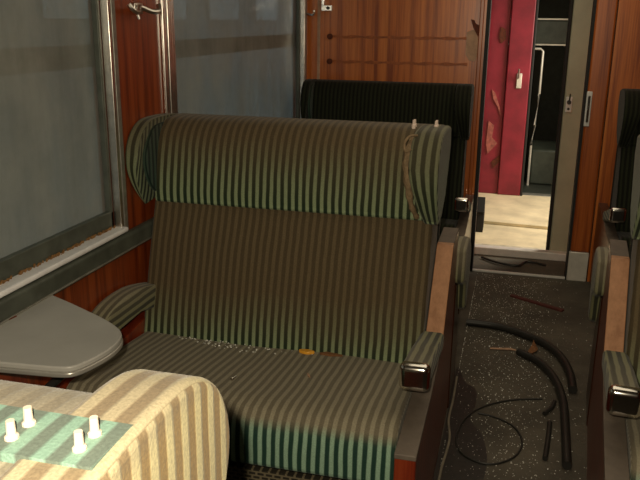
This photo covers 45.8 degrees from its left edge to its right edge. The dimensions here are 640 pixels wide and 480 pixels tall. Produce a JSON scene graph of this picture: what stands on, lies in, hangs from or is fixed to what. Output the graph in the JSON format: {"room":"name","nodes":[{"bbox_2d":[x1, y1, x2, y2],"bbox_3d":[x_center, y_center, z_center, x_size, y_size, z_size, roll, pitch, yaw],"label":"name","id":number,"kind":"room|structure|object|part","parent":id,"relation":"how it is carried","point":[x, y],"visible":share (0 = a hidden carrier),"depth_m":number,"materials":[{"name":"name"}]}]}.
{"room":"transit interior","nodes":[
{"label":"transit interior","id":0,"kind":"room"},
{"bbox_2d":[26,0,306,387],"bbox_3d":[-0.886,-0.181,2.059,0.070,2.300,6.080,5,17,14],"label":"wall","id":1,"kind":"structure","parent":0,"point":[139,47],"depth_m":2.71,"materials":[{"name":"laminate"}]},
{"bbox_2d":[0,295,122,386],"bbox_3d":[-0.692,0.384,2.050,0.395,0.323,0.464,5,17,14],"label":"folding table","id":2,"kind":"object","parent":1,"relation":"attached to","point":[59,339],"visible":0.92,"depth_m":1.93,"materials":[{"name":"grey plastic"}]},
{"bbox_2d":[0,0,127,297],"bbox_3d":[-0.926,-0.370,1.788,0.108,1.147,1.615,5,17,14],"label":"window","id":3,"kind":"structure","parent":1,"relation":"in","point":[56,192],"depth_m":2.32,"materials":[{"name":"glass"}]},
{"bbox_2d":[0,225,115,284],"bbox_3d":[-0.888,0.127,2.059,0.024,0.013,1.308,5,17,14],"label":"debris","id":4,"kind":"object","parent":3,"relation":"on","point":[109,228],"visible":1,"depth_m":2.33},
{"bbox_3d":[-0.909,0.174,1.939,0.060,0.018,1.615,5,17,14],"label":"rail","id":5,"kind":"part","parent":3,"relation":"part of","materials":[{"name":"silver metal"}]},
{"bbox_3d":[-0.907,-0.369,1.782,0.032,1.145,1.615,5,17,14],"label":"frame","id":6,"kind":"part","parent":3,"relation":"part of","materials":[{"name":"metal"}]},
{"bbox_2d":[0,217,153,324],"bbox_3d":[-0.839,0.163,2.145,0.035,0.063,6.080,5,17,14],"label":"trim","id":7,"kind":"structure","parent":1,"relation":"attached to","point":[19,299],"depth_m":2.34,"materials":[{"name":"grey metal"}]},
{"bbox_2d":[110,0,128,228],"bbox_3d":[-0.687,-0.742,2.508,0.010,1.470,0.025,5,17,14],"label":"trim","id":8,"kind":"structure","parent":1,"relation":"attached to","point":[112,2],"depth_m":2.59,"materials":[{"name":"metal"}]},
{"bbox_2d":[127,2,160,19],"bbox_3d":[-0.623,-0.804,2.663,0.049,0.059,0.235,5,17,14],"label":"coat hook","id":9,"kind":"object","parent":1,"relation":"attached to","point":[135,8],"visible":1,"depth_m":2.65,"materials":[{"name":"metal"}]},
{"bbox_3d":[-0.641,-0.815,2.660,0.014,0.037,0.060,5,17,14],"label":"mounting plate","id":10,"kind":"part","parent":9,"relation":"part of","materials":[{"name":"metal"}]},
{"bbox_2d":[159,0,169,112],"bbox_3d":[-0.592,-0.841,2.853,0.014,1.470,0.027,5,17,14],"label":"trim","id":11,"kind":"structure","parent":1,"relation":"attached to","point":[161,2],"depth_m":2.89,"materials":[{"name":"metal"}]},
{"bbox_2d":[165,0,175,112],"bbox_3d":[-0.582,-0.849,2.881,0.018,1.470,0.022,5,17,14],"label":"trim","id":12,"kind":"structure","parent":1,"relation":"attached to","point":[167,3],"depth_m":2.91,"materials":[{"name":"metal"}]},
{"bbox_2d":[172,0,305,117],"bbox_3d":[-0.365,-0.964,3.854,0.108,1.147,1.900,5,17,14],"label":"window","id":13,"kind":"structure","parent":1,"relation":"in","point":[232,57],"depth_m":3.81,"materials":[{"name":"glass"}]},
{"bbox_3d":[-0.370,-0.956,3.858,0.022,1.125,1.868,5,17,14],"label":"sash","id":14,"kind":"part","parent":13,"relation":"part of","materials":[{"name":"silver metal"}]},
{"bbox_2d":[305,2,305,79],"bbox_3d":[-0.092,-1.371,4.698,0.012,1.470,0.015,5,17,14],"label":"trim","id":15,"kind":"structure","parent":1,"relation":"attached to","point":[305,2],"depth_m":4.73,"materials":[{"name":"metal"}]},
{"bbox_2d":[306,10,314,15],"bbox_3d":[-0.060,-1.411,4.708,0.066,0.038,0.016,5,17,14],"label":"coat hook","id":16,"kind":"object","parent":1,"relation":"attached to","point":[313,13],"visible":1,"depth_m":4.70,"materials":[{"name":"silver metal"}]},
{"bbox_2d":[307,0,639,281],"bbox_3d":[1.360,-0.885,4.570,3.100,2.300,0.100,5,17,14],"label":"wall","id":17,"kind":"structure","parent":0,"point":[399,18],"depth_m":4.63,"materials":[{"name":"orange laminate"}]},
{"bbox_2d":[317,0,320,78],"bbox_3d":[-0.006,-1.464,4.716,0.019,1.300,0.008,5,17,14],"label":"trim","id":18,"kind":"structure","parent":17,"relation":"attached to","point":[319,1],"depth_m":4.77,"materials":[{"name":"brown wood"}]},
{"bbox_2d":[321,0,332,10],"bbox_3d":[0.043,-1.488,4.684,0.070,0.135,0.030,5,17,14],"label":"wall bracket","id":19,"kind":"object","parent":17,"relation":"attached to","point":[324,7],"visible":1,"depth_m":4.69,"materials":[{"name":"silver metal"}]},
{"bbox_2d":[327,34,466,39],"bbox_3d":[0.469,-1.243,4.649,0.878,0.036,0.012,5,17,14],"label":"groove","id":20,"kind":"object","parent":17,"relation":"attached to","point":[329,36],"visible":1,"depth_m":4.65,"materials":[{"name":"brown wood"}]},
{"bbox_2d":[327,58,466,65],"bbox_3d":[0.468,-1.097,4.691,0.878,0.036,0.012,5,17,14],"label":"groove","id":21,"kind":"object","parent":17,"relation":"attached to","point":[329,61],"visible":1,"depth_m":4.70,"materials":[{"name":"brown wood"}]},
{"bbox_2d":[466,30,477,60],"bbox_3d":[0.916,-1.169,4.554,0.073,0.185,0.002,5,17,14],"label":"paint patch","id":22,"kind":"object","parent":17,"relation":"attached to","point":[472,38],"visible":1,"depth_m":4.55,"materials":[{"name":"beige paint"}]},
{"bbox_2d":[471,19,478,35],"bbox_3d":[0.929,-1.266,4.521,0.060,0.100,0.006,5,17,14],"label":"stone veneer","id":23,"kind":"object","parent":17,"relation":"attached to","point":[475,26],"visible":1,"depth_m":4.52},
{"bbox_2d":[468,0,484,194],"bbox_3d":[0.956,-0.903,4.614,0.025,2.300,0.012,5,17,14],"label":"trim","id":24,"kind":"structure","parent":17,"relation":"attached to","point":[482,6],"depth_m":4.62,"materials":[{"name":"red laminate"}]},
{"bbox_2d":[470,0,491,270],"bbox_3d":[1.005,-0.914,4.656,0.022,2.300,0.104,5,17,14],"label":"trim","id":25,"kind":"structure","parent":17,"relation":"attached to","point":[489,2],"depth_m":4.68,"materials":[{"name":"black rubber"}]},
{"bbox_2d":[472,269,564,278],"bbox_3d":[1.273,0.217,4.868,0.577,0.014,0.020,5,17,14],"label":"trim","id":26,"kind":"structure","parent":17,"relation":"attached to","point":[476,270],"depth_m":4.86,"materials":[{"name":"silver metal"}]},
{"bbox_2d":[566,250,588,281],"bbox_3d":[1.626,0.153,4.788,0.118,0.190,0.116,5,17,14],"label":"trim","id":27,"kind":"structure","parent":17,"relation":"attached to","point":[577,261],"depth_m":4.73,"materials":[{"name":"metal"}]},
{"bbox_2d":[564,0,596,279],"bbox_3d":[1.581,-0.867,4.515,0.014,2.300,0.100,5,17,14],"label":"trim","id":28,"kind":"structure","parent":17,"relation":"attached to","point":[594,1],"depth_m":4.55,"materials":[{"name":"black rubber"}]},
{"bbox_2d":[583,91,592,125],"bbox_3d":[1.581,-0.771,4.463,0.032,0.205,0.026,5,17,14],"label":"door pull","id":29,"kind":"object","parent":17,"relation":"attached to","point":[589,93],"visible":1,"depth_m":4.46,"materials":[{"name":"silver metal"}]},
{"bbox_2d":[570,0,617,251],"bbox_3d":[1.642,-0.952,4.468,0.112,2.110,0.112,5,17,14],"label":"trim","id":30,"kind":"structure","parent":17,"relation":"attached to","point":[606,10],"depth_m":4.49,"materials":[{"name":"red laminate"}]},
{"bbox_2d":[437,155,595,479],"bbox_3d":[1.171,0.423,4.267,3.190,0.072,10.900,5,17,14],"label":"floor","id":31,"kind":"structure","parent":0,"point":[573,296],"depth_m":3.71,"materials":[{"name":"grey carpet"}]},
{"bbox_2d":[0,369,229,479],"bbox_3d":[-0.607,0.685,1.051,1.069,1.205,1.562,5,17,14],"label":"seat","id":32,"kind":"object","parent":31,"relation":"on","point":[140,424],"visible":1,"depth_m":0.75,"materials":[{"name":"fabric"}]},
{"bbox_2d":[57,113,470,479],"bbox_3d":[-0.082,0.167,2.811,1.175,1.230,1.562,5,17,14],"label":"seat","id":33,"kind":"object","parent":31,"relation":"on","point":[286,235],"visible":0.92,"depth_m":2.64,"materials":[{"name":"fabric"}]},
{"bbox_3d":[-0.688,0.524,2.848,0.042,0.510,1.130,5,17,14],"label":"panel","id":34,"kind":"part","parent":33,"relation":"part of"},
{"bbox_3d":[-0.697,0.264,2.647,0.075,0.158,0.490,5,17,14],"label":"armrest","id":35,"kind":"part","parent":33,"relation":"part of","materials":[{"name":"green fabric"}]},
{"bbox_2d":[66,331,411,479],"bbox_3d":[-0.215,0.496,2.494,1.033,0.201,0.635,5,17,14],"label":"cushion","id":36,"kind":"object","parent":33,"relation":"on","point":[348,420],"depth_m":2.31,"materials":[{"name":"green fabric"}]},
{"bbox_2d":[182,337,314,354],"bbox_3d":[-0.384,0.376,2.702,0.771,0.006,0.148,5,17,14],"label":"crumbs","id":37,"kind":"object","parent":33,"relation":"on","point":[189,337],"visible":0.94,"depth_m":2.71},
{"bbox_3d":[-0.114,0.116,2.799,1.041,0.524,0.353,5,17,14],"label":"backrest","id":38,"kind":"part","parent":33,"relation":"part of","materials":[{"name":"fabric"}]},
{"bbox_2d":[299,349,313,353],"bbox_3d":[-0.047,0.391,2.650,0.056,0.011,0.025,5,17,14],"label":"shard","id":39,"kind":"object","parent":33,"relation":"on","point":[303,351],"visible":1,"depth_m":2.64,"materials":[{"name":"plastic"}]},
{"bbox_2d":[320,351,342,356],"bbox_3d":[0.038,0.399,2.628,0.078,0.010,0.018,8,18,23],"label":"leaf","id":40,"kind":"object","parent":33,"relation":"on","point":[326,353],"visible":1,"depth_m":2.62,"materials":[{"name":"brown plant"}]},
{"bbox_3d":[0.330,0.361,2.385,0.080,0.143,0.466,5,17,14],"label":"armrest","id":41,"kind":"part","parent":33,"relation":"part of","materials":[{"name":"green fabric"}]},
{"bbox_3d":[0.368,0.484,2.550,0.058,0.775,1.130,5,17,14],"label":"panel","id":42,"kind":"part","parent":33,"relation":"part of","materials":[{"name":"brown wood"}]},
{"bbox_3d":[0.565,0.401,3.252,0.034,0.548,0.319,5,17,14],"label":"panel","id":43,"kind":"part","parent":33,"relation":"part of","materials":[{"name":"brown wood"}]},
{"bbox_2d":[300,79,473,313],"bbox_3d":[0.376,-0.315,4.521,1.050,1.211,0.792,5,17,14],"label":"seat","id":44,"kind":"object","parent":31,"relation":"on","point":[451,104],"visible":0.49,"depth_m":4.50,"materials":[{"name":"fabric"}]},
{"bbox_2d":[439,218,457,237],"bbox_3d":[0.327,-0.067,4.454,0.945,0.201,0.444,5,17,14],"label":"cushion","id":45,"kind":"object","parent":44,"relation":"on","point":[444,222],"depth_m":4.24,"materials":[{"name":"fabric"}]},
{"bbox_3d":[0.397,-0.415,4.644,0.952,0.524,0.247,5,17,14],"label":"backrest","id":46,"kind":"part","parent":44,"relation":"part of","materials":[{"name":"green fabric"}]},
{"bbox_3d":[0.848,0.061,4.502,0.053,0.510,0.791,5,17,14],"label":"panel","id":47,"kind":"part","parent":44,"relation":"part of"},
{"bbox_2d":[438,376,457,479],"bbox_3d":[0.519,0.744,3.034,0.025,0.010,0.893,5,17,13],"label":"wire","id":48,"kind":"object","parent":31,"relation":"on","point":[456,379],"visible":1,"depth_m":2.98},
{"bbox_2d":[433,367,486,479],"bbox_3d":[0.576,0.759,2.999,0.186,0.001,1.176,5,17,14],"label":"oily stain","id":49,"kind":"object","parent":31,"relation":"on","point":[456,466],"visible":0.97,"depth_m":2.91,"materials":[{"name":"black liquid"}]},
{"bbox_2d":[476,197,484,231],"bbox_3d":[1.238,-0.209,5.894,0.080,0.260,0.200,5,17,14],"label":"scrap","id":50,"kind":"object","parent":31,"relation":"on","point":[481,200],"visible":0.65,"depth_m":5.83,"materials":[{"name":"grey metal"}]},
{"bbox_2d":[455,398,541,464],"bbox_3d":[0.710,0.742,3.051,0.260,0.008,0.612,8,18,25],"label":"wire","id":51,"kind":"object","parent":31,"relation":"on","point":[481,407],"visible":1,"depth_m":3.03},
{"bbox_2d":[490,348,515,350],"bbox_3d":[0.906,0.538,3.747,0.126,0.011,0.016,3,16,9],"label":"stick","id":52,"kind":"object","parent":31,"relation":"on","point":[490,348],"visible":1,"depth_m":3.74,"materials":[{"name":"brown wood"}]},
{"bbox_2d":[481,256,545,266],"bbox_3d":[1.295,0.151,5.081,0.429,0.018,0.148,5,17,14],"label":"cable","id":53,"kind":"object","parent":31,"relation":"on","point":[482,257],"visible":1,"depth_m":5.06,"materials":[{"name":"black rubber"}]},
{"bbox_2d":[441,274,586,478],"bbox_3d":[0.996,0.578,3.633,0.626,0.004,2.552,5,17,14],"label":"crumbs","id":54,"kind":"object","parent":31,"relation":"on","point":[492,274],"visible":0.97,"depth_m":3.53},
{"bbox_2d":[478,192,550,228],"bbox_3d":[1.663,-0.265,6.505,0.660,0.025,1.120,5,17,14],"label":"sheet","id":55,"kind":"object","parent":31,"relation":"on","point":[528,211],"visible":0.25,"depth_m":6.41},
{"bbox_2d":[497,0,538,195],"bbox_3d":[1.754,-1.450,6.654,0.225,2.170,0.104,5,17,14],"label":"door","id":56,"kind":"structure","parent":55,"relation":"on","point":[524,13],"depth_m":6.71,"materials":[{"name":"paint"}]},
{"bbox_3d":[1.755,-1.403,6.673,0.045,0.130,0.017,5,17,14],"label":"lock plate","id":57,"kind":"part","parent":56,"relation":"part of","materials":[{"name":"metal"}]},
{"bbox_2d":[474,244,565,261],"bbox_3d":[1.438,0.093,5.228,1.505,0.055,0.070,5,17,14],"label":"trim","id":58,"kind":"structure","parent":31,"relation":"on","point":[540,254],"depth_m":5.21,"materials":[{"name":"silver metal"}]},
{"bbox_2d":[466,318,576,393],"bbox_3d":[1.042,0.536,3.718,0.240,0.038,0.861,-6,17,-22],"label":"hose","id":59,"kind":"object","parent":31,"relation":"on","point":[572,386],"visible":1,"depth_m":3.80,"materials":[{"name":"black rubber"}]},
{"bbox_2d":[528,340,537,352],"bbox_3d":[1.058,0.530,3.740,0.039,0.034,0.107,10,18,28],"label":"dry leaf","id":60,"kind":"object","parent":31,"relation":"on","point":[533,348],"visible":0.92,"depth_m":3.73,"materials":[{"name":"brown plant"}]},
{"bbox_2d":[526,48,543,184],"bbox_3d":[2.038,-1.191,7.384,0.176,1.331,0.024,5,17,14],"label":"grab rail","id":61,"kind":"object","parent":31,"relation":"on","point":[541,49],"visible":0.84,"depth_m":7.35,"materials":[{"name":"metal"}]},
{"bbox_2d":[522,192,550,196],"bbox_3d":[2.102,-0.402,7.003,0.850,0.030,0.100,5,17,14],"label":"trim","id":62,"kind":"structure","parent":31,"relation":"on","point":[523,193],"depth_m":7.01,"materials":[{"name":"metal"}]},
{"bbox_2d":[510,294,563,311],"bbox_3d":[1.250,0.363,4.373,0.030,0.010,0.336,-14,22,-42],"label":"wood lath","id":63,"kind":"object","parent":31,"relation":"on","point":[511,295],"visible":1,"depth_m":4.36,"materials":[{"name":"brown wood"}]},
{"bbox_2d":[529,140,555,184],"bbox_3d":[2.317,-0.800,7.717,0.340,0.400,0.450,5,17,14],"label":"equipment box","id":64,"kind":"object","parent":31,"relation":"on","point":[543,152],"visible":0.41,"depth_m":7.53,"materials":[{"name":"grey metal"}]},
{"bbox_2d":[516,348,571,469],"bbox_3d":[0.989,0.682,3.217,0.146,0.036,1.001,2,16,4],"label":"hose","id":65,"kind":"object","parent":31,"relation":"on","point":[566,454],"visible":1,"depth_m":3.14,"materials":[{"name":"black rubber"}]},
{"bbox_2d":[542,420,551,460],"bbox_3d":[0.881,0.773,2.929,0.022,0.020,0.281,6,17,19],"label":"rubber offcut","id":66,"kind":"object","parent":31,"relation":"on","point":[549,422],"visible":1,"depth_m":2.91,"materials":[{"name":"black rubber"}]},
{"bbox_2d":[542,400,556,415],"bbox_3d":[0.966,0.704,3.175,0.025,0.018,0.130,12,20,33],"label":"rubber offcut","id":67,"kind":"object","parent":31,"relation":"on","point":[550,408],"visible":1,"depth_m":3.16,"materials":[{"name":"black rubber"}]},
{"bbox_2d":[546,0,592,250],"bbox_3d":[1.904,-0.925,4.852,0.688,2.170,0.090,5,17,14],"label":"door","id":68,"kind":"structure","parent":31,"relation":"on","point":[580,11],"depth_m":4.97,"materials":[{"name":"grey paint"}]},
{"bbox_3d":[1.620,-0.883,4.931,0.040,0.100,0.010,5,17,14],"label":"lock plate","id":69,"kind":"part","parent":68,"relation":"part of","materials":[{"name":"silver metal"}]},
{"bbox_2d":[586,135,639,479],"bbox_3d":[1.491,0.307,2.388,1.175,1.230,1.562,6,17,18],"label":"seat","id":70,"kind":"object","parent":31,"relation":"on","point":[613,385],"visible":1,"depth_m":2.43,"materials":[{"name":"green fabric"}]},
{"bbox_3d":[1.143,0.447,3.114,0.034,0.548,0.319,6,17,18],"label":"panel","id":71,"kind":"part","parent":70,"relation":"part of","materials":[{"name":"brown wood"}]},
{"bbox_3d":[0.924,0.529,2.418,0.058,0.775,1.130,6,17,18],"label":"panel","id":72,"kind":"part","parent":70,"relation":"part of","materials":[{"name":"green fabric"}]},
{"bbox_3d":[0.890,0.406,2.252,0.080,0.143,0.466,6,17,18],"label":"armrest","id":73,"kind":"part","parent":70,"relation":"part of","materials":[{"name":"green fabric"}]},
{"bbox_3d":[1.520,0.262,2.358,1.041,0.524,0.353,6,17,18],"label":"backrest","id":74,"kind":"part","parent":70,"relation":"part of","materials":[{"name":"green fabric"}]},
{"bbox_2d":[625,416,639,479],"bbox_3d":[1.378,0.639,2.065,1.033,0.201,0.635,6,17,18],"label":"cushion","id":75,"kind":"object","parent":70,"relation":"on","point":[632,424],"depth_m":2.02,"materials":[{"name":"green fabric"}]},
{"bbox_2d":[589,88,639,285],"bbox_3d":[2.099,-0.172,4.095,1.050,1.211,0.792,5,17,14],"label":"seat","id":76,"kind":"object","parent":31,"relation":"on","point":[612,222],"visible":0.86,"depth_m":4.23,"materials":[{"name":"black fabric"}]},
{"bbox_3d":[1.620,0.125,4.311,0.053,0.510,0.791,5,17,14],"label":"panel","id":77,"kind":"part","parent":76,"relation":"part of","materials":[{"name":"brown wood"}]},
{"bbox_3d":[1.606,-0.135,4.142,0.073,0.143,0.326,5,17,14],"label":"armrest","id":78,"kind":"part","parent":76,"relation":"part of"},
{"bbox_3d":[2.153,-0.269,4.210,0.953,0.524,0.247,5,17,14],"label":"backrest","id":79,"kind":"part","parent":76,"relation":"part of","materials":[{"name":"green fabric"}]},
{"bbox_2d":[617,232,630,250],"bbox_3d":[2.072,0.078,4.022,0.945,0.201,0.444,5,17,14],"label":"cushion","id":80,"kind":"object","parent":76,"relation":"on","point":[626,236],"depth_m":3.98,"materials":[{"name":"fabric"}]},
{"bbox_2d":[500,0,569,154],"bbox_3d":[2.552,-2.154,8.984,3.190,2.300,0.050,5,17,14],"label":"wall","id":81,"kind":"structure","parent":0,"point":[546,127],"depth_m":9.00,"materials":[{"name":"black"}]},
{"bbox_3d":[1.196,-1.837,3.610,3.190,0.060,10.900,5,17,14],"label":"ceiling","id":82,"kind":"structure","parent":0,"visible":0},
{"bbox_2d":[509,7,567,45],"bbox_3d":[2.214,-2.373,7.314,0.800,0.955,0.050,5,17,14],"label":"panel","id":83,"kind":"object","parent":82,"relation":"hanging from","point":[550,33],"visible":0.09,"depth_m":7.38,"materials":[{"name":"metal"}]},
{"bbox_3d":[1.943,-1.509,6.738,2.950,2.300,0.080,5,17,14],"label":"wall","id":84,"kind":"structure","parent":0,"visible":0},
{"bbox_2d":[478,0,511,193],"bbox_3d":[1.439,-1.518,6.788,0.530,2.220,0.067,5,17,14],"label":"panel","id":85,"kind":"object","parent":84,"relation":"attached to","point":[500,9],"visible":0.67,"depth_m":6.79,"materials":[{"name":"paint"}]}
]}

